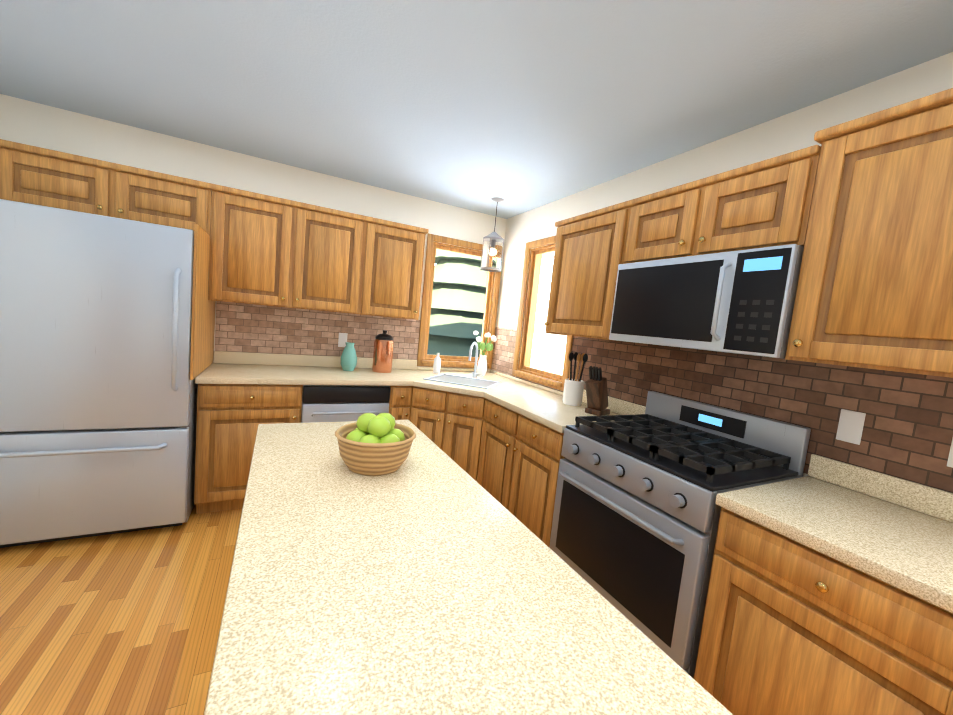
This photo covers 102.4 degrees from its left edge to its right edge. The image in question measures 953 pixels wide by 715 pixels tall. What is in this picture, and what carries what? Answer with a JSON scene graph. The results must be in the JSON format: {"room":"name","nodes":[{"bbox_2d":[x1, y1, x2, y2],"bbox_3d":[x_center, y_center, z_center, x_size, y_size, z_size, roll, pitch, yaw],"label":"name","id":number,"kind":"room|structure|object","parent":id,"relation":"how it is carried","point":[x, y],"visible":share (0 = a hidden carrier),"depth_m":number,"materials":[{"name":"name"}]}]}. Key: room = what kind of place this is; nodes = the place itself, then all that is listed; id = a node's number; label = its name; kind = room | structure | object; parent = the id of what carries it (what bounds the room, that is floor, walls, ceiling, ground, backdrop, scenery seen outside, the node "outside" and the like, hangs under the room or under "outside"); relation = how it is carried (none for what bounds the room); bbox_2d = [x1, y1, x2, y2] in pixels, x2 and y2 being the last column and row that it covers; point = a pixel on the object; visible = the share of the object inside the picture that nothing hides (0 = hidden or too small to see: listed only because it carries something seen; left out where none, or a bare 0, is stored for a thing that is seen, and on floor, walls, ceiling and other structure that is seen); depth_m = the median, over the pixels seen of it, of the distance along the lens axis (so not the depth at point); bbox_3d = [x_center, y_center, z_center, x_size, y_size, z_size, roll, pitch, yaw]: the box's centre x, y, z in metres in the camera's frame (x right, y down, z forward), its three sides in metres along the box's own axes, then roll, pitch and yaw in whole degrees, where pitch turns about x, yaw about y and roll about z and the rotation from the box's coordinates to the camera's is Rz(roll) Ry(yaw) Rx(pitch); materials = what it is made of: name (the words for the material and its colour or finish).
{"room":"kitchen","nodes":[
{"label":"kitchen","id":0,"kind":"room"},
{"bbox_2d":[0,504,241,714],"bbox_3d":[0.117,1.443,0.037,3.760,0.060,7.420,3,6,-27],"label":"floor","id":1,"kind":"structure","parent":0,"point":[126,623],"depth_m":1.62,"materials":[{"name":"brown wood"}]},
{"bbox_2d":[0,199,201,547],"bbox_3d":[-2.184,0.104,2.264,0.900,1.750,0.777,3,6,-27],"label":"refrigerator","id":2,"kind":"object","parent":1,"relation":"on","point":[98,404],"visible":0.94,"depth_m":1.99,"materials":[{"name":"silver metal"}]},
{"bbox_2d":[382,370,477,385],"bbox_3d":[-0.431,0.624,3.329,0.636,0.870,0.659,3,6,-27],"label":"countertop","id":3,"kind":"structure","parent":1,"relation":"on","point":[404,376],"depth_m":3.12,"materials":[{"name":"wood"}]},
{"bbox_2d":[406,386,489,489],"bbox_3d":[-0.265,0.684,2.842,0.490,0.870,0.490,3,6,-27],"label":"base cabinet","id":4,"kind":"object","parent":1,"relation":"on","point":[472,455],"depth_m":2.81,"materials":[{"name":"brown wood"}]},
{"bbox_2d":[212,428,707,714],"bbox_3d":[-0.290,0.845,1.025,0.574,0.870,1.385,3,6,-27],"label":"kitchen island","id":5,"kind":"object","parent":1,"relation":"on","point":[428,577],"depth_m":0.63,"materials":[{"name":"beige stone"}]},
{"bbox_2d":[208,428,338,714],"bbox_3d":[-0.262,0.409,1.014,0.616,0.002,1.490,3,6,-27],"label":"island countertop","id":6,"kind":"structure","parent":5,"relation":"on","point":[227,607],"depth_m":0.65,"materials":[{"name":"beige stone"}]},
{"bbox_2d":[335,413,415,475],"bbox_3d":[-0.318,0.261,1.212,0.250,0.167,0.250,3,6,-27],"label":"fruit basket","id":7,"kind":"object","parent":6,"relation":"on","point":[370,444],"visible":1,"depth_m":1.15,"materials":[{"name":"wicker"}]},
{"bbox_2d":[458,374,505,381],"bbox_3d":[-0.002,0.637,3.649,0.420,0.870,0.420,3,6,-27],"label":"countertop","id":8,"kind":"structure","parent":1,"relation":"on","point":[473,377],"depth_m":3.39,"materials":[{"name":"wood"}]},
{"bbox_2d":[474,382,557,513],"bbox_3d":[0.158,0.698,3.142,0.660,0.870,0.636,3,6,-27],"label":"base cabinet","id":9,"kind":"object","parent":1,"relation":"on","point":[519,471],"depth_m":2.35,"materials":[{"name":"brown wood"}]},
{"bbox_2d":[195,366,609,457],"bbox_3d":[-0.480,0.231,2.551,2.372,0.039,1.888,3,6,-27],"label":"countertop","id":10,"kind":"structure","parent":9,"relation":"on","point":[231,404],"depth_m":2.58,"materials":[{"name":"beige stone"}]},
{"bbox_2d":[340,342,356,370],"bbox_3d":[-1.026,-0.007,3.087,0.130,0.225,0.130,3,6,-27],"label":"vase","id":11,"kind":"object","parent":10,"relation":"on","point":[348,360],"visible":1,"depth_m":3.04,"materials":[{"name":"teal ceramic"}]},
{"bbox_2d":[372,330,393,372],"bbox_3d":[-0.776,-0.055,3.196,0.160,0.350,0.160,3,6,-27],"label":"copper canister","id":12,"kind":"object","parent":10,"relation":"on","point":[383,352],"visible":1,"depth_m":3.13,"materials":[{"name":"brown metal"}]},
{"bbox_2d":[433,353,440,372],"bbox_3d":[-0.354,0.048,3.460,0.064,0.180,0.064,3,6,-27],"label":"soap bottle","id":13,"kind":"object","parent":10,"relation":"on","point":[437,364],"visible":1,"depth_m":3.44,"materials":[{"name":"white plastic"}]},
{"bbox_2d":[473,331,496,375],"bbox_3d":[0.070,-0.038,3.574,0.227,0.412,0.231,3,6,-27],"label":"vase","id":14,"kind":"object","parent":10,"relation":"on","point":[482,366],"visible":0.9,"depth_m":3.54,"materials":[{"name":"white ceramic"}]},
{"bbox_2d":[562,352,587,405],"bbox_3d":[0.662,0.141,2.577,0.150,0.351,0.130,3,6,-27],"label":"utensil crock","id":15,"kind":"object","parent":10,"relation":"on","point":[573,391],"visible":1,"depth_m":2.54,"materials":[{"name":"white ceramic"}]},
{"bbox_2d":[585,366,610,415],"bbox_3d":[0.744,0.199,2.340,0.186,0.293,0.100,1,7,-44],"label":"knife block","id":16,"kind":"object","parent":10,"relation":"on","point":[596,392],"visible":0.98,"depth_m":2.30,"materials":[{"name":"brown wood"}]},
{"bbox_2d":[549,391,810,678],"bbox_3d":[0.831,0.770,1.778,0.686,1.100,0.754,3,6,-27],"label":"range","id":17,"kind":"object","parent":1,"relation":"on","point":[636,517],"visible":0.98,"depth_m":1.57,"materials":[{"name":"silver metal"}]},
{"bbox_2d":[0,94,503,367],"bbox_3d":[-1.399,-0.248,3.157,3.480,2.440,0.120,3,6,-27],"label":"wall","id":18,"kind":"structure","parent":0,"point":[70,132],"depth_m":2.73,"materials":[{"name":"beige paint"}]},
{"bbox_2d":[0,139,428,379],"bbox_3d":[-1.500,-0.497,2.575,2.405,1.190,0.750,3,6,-27],"label":"upper cabinet","id":19,"kind":"object","parent":18,"relation":"attached to","point":[254,248],"visible":1,"depth_m":2.56,"materials":[{"name":"brown wood"}]},
{"bbox_2d":[214,351,417,369],"bbox_3d":[-1.245,0.032,3.183,1.561,0.090,0.018,3,6,-27],"label":"backsplash","id":20,"kind":"structure","parent":18,"relation":"attached to","point":[227,358],"depth_m":3.05,"materials":[{"name":"beige stone"}]},
{"bbox_2d":[215,301,490,369],"bbox_3d":[-0.885,-0.135,3.361,2.340,0.456,0.009,3,6,-27],"label":"tile backsplash","id":21,"kind":"structure","parent":18,"relation":"attached to","point":[240,327],"depth_m":3.09,"materials":[{"name":"brown tile"}]},
{"bbox_2d":[338,333,347,346],"bbox_3d":[-1.125,-0.146,3.227,0.070,0.120,0.006,3,6,-27],"label":"electrical outlet plate","id":22,"kind":"object","parent":21,"relation":"attached to","point":[342,339],"depth_m":3.22,"materials":[{"name":"white plastic"}]},
{"bbox_2d":[417,233,500,368],"bbox_3d":[-0.166,-0.506,3.724,0.791,1.206,0.165,3,6,-27],"label":"window","id":23,"kind":"structure","parent":18,"relation":"in","point":[424,358],"depth_m":3.62,"materials":[{"name":"brown wood"}]},
{"bbox_2d":[0,0,952,218],"bbox_3d":[0.360,-1.045,-0.187,3.760,0.080,7.420,3,6,-27],"label":"ceiling","id":24,"kind":"structure","parent":0,"point":[520,106],"depth_m":1.66,"materials":[{"name":"white paint"}]},
{"bbox_2d":[480,197,503,271],"bbox_3d":[0.149,-1.035,3.248,0.182,0.589,0.182,3,6,-27],"label":"light","id":25,"kind":"object","parent":24,"relation":"hanging from","point":[492,252],"visible":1,"depth_m":3.19,"materials":[{"name":"clear glass"}]},
{"bbox_2d":[496,52,952,476],"bbox_3d":[1.848,0.286,0.759,0.130,2.440,7.420,3,6,-27],"label":"wall","id":26,"kind":"structure","parent":0,"point":[793,131],"depth_m":1.95,"materials":[{"name":"beige paint"}]},
{"bbox_2d":[512,236,572,390],"bbox_3d":[0.606,-0.383,3.188,0.165,1.206,0.756,3,6,-27],"label":"window","id":27,"kind":"structure","parent":26,"relation":"in","point":[528,311],"depth_m":3.42,"materials":[{"name":"brown wood"}]},
{"bbox_2d":[545,205,612,338],"bbox_3d":[0.785,-0.487,2.361,0.370,0.740,0.596,3,6,-27],"label":"upper cabinet","id":28,"kind":"object","parent":26,"relation":"attached to","point":[581,252],"depth_m":2.29,"materials":[{"name":"brown wood"}]},
{"bbox_2d":[597,147,808,340],"bbox_3d":[1.099,-0.417,1.748,0.370,0.770,0.938,3,6,-27],"label":"upper cabinet","id":29,"kind":"object","parent":26,"relation":"attached to","point":[755,205],"depth_m":1.60,"materials":[{"name":"brown wood"}]},
{"bbox_2d":[609,244,803,358],"bbox_3d":[1.046,-0.233,1.748,0.442,0.395,0.778,3,6,-27],"label":"microwave","id":30,"kind":"object","parent":29,"relation":"attached to","point":[742,302],"visible":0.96,"depth_m":1.54,"materials":[{"name":"silver metal"}]},
{"bbox_2d":[491,327,952,492],"bbox_3d":[0.914,0.123,2.448,0.010,0.456,3.309,3,6,-27],"label":"tile backsplash","id":31,"kind":"structure","parent":26,"relation":"attached to","point":[907,433],"depth_m":1.56,"materials":[{"name":"brown tile"}]},
{"bbox_2d":[836,409,865,444],"bbox_3d":[1.415,0.262,1.451,0.005,0.120,0.070,3,6,-27],"label":"electrical outlet plate","id":32,"kind":"object","parent":31,"relation":"attached to","point":[850,427],"depth_m":1.45,"materials":[{"name":"white plastic"}]},
{"bbox_2d":[947,438,952,467],"bbox_3d":[1.541,0.296,1.204,0.005,0.120,0.070,3,6,-27],"label":"electrical outlet plate","id":33,"kind":"object","parent":31,"relation":"attached to","point":[950,459],"depth_m":1.23,"materials":[{"name":"white plastic"}]},
{"bbox_2d":[562,390,952,525],"bbox_3d":[1.150,0.378,1.934,0.019,0.090,2.132,3,6,-27],"label":"backsplash","id":34,"kind":"structure","parent":26,"relation":"attached to","point":[932,502],"depth_m":1.37,"materials":[{"name":"beige stone"}]},
{"bbox_2d":[785,88,952,377],"bbox_3d":[1.418,-0.329,1.121,0.370,0.770,0.631,3,6,-27],"label":"upper cabinet","id":35,"kind":"object","parent":26,"relation":"attached to","point":[860,209],"depth_m":1.14,"materials":[{"name":"brown wood"}]},
{"bbox_2d":[715,482,952,617],"bbox_3d":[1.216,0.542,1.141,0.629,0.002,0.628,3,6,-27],"label":"countertop","id":36,"kind":"structure","parent":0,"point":[913,557],"depth_m":1.08,"materials":[{"name":"beige stone"}]},
{"label":"outside","id":37,"kind":"structure","parent":0,"visible":0},
{"bbox_2d":[530,336,566,374],"bbox_3d":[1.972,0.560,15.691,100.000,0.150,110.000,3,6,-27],"label":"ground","id":38,"kind":"structure","parent":37,"point":[548,354],"depth_m":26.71,"materials":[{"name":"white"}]},
{"bbox_2d":[427,249,487,356],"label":"window","id":39,"kind":"structure","parent":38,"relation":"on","point":[458,298],"depth_m":6.45,"materials":[{"name":"clear glass"}]}
]}

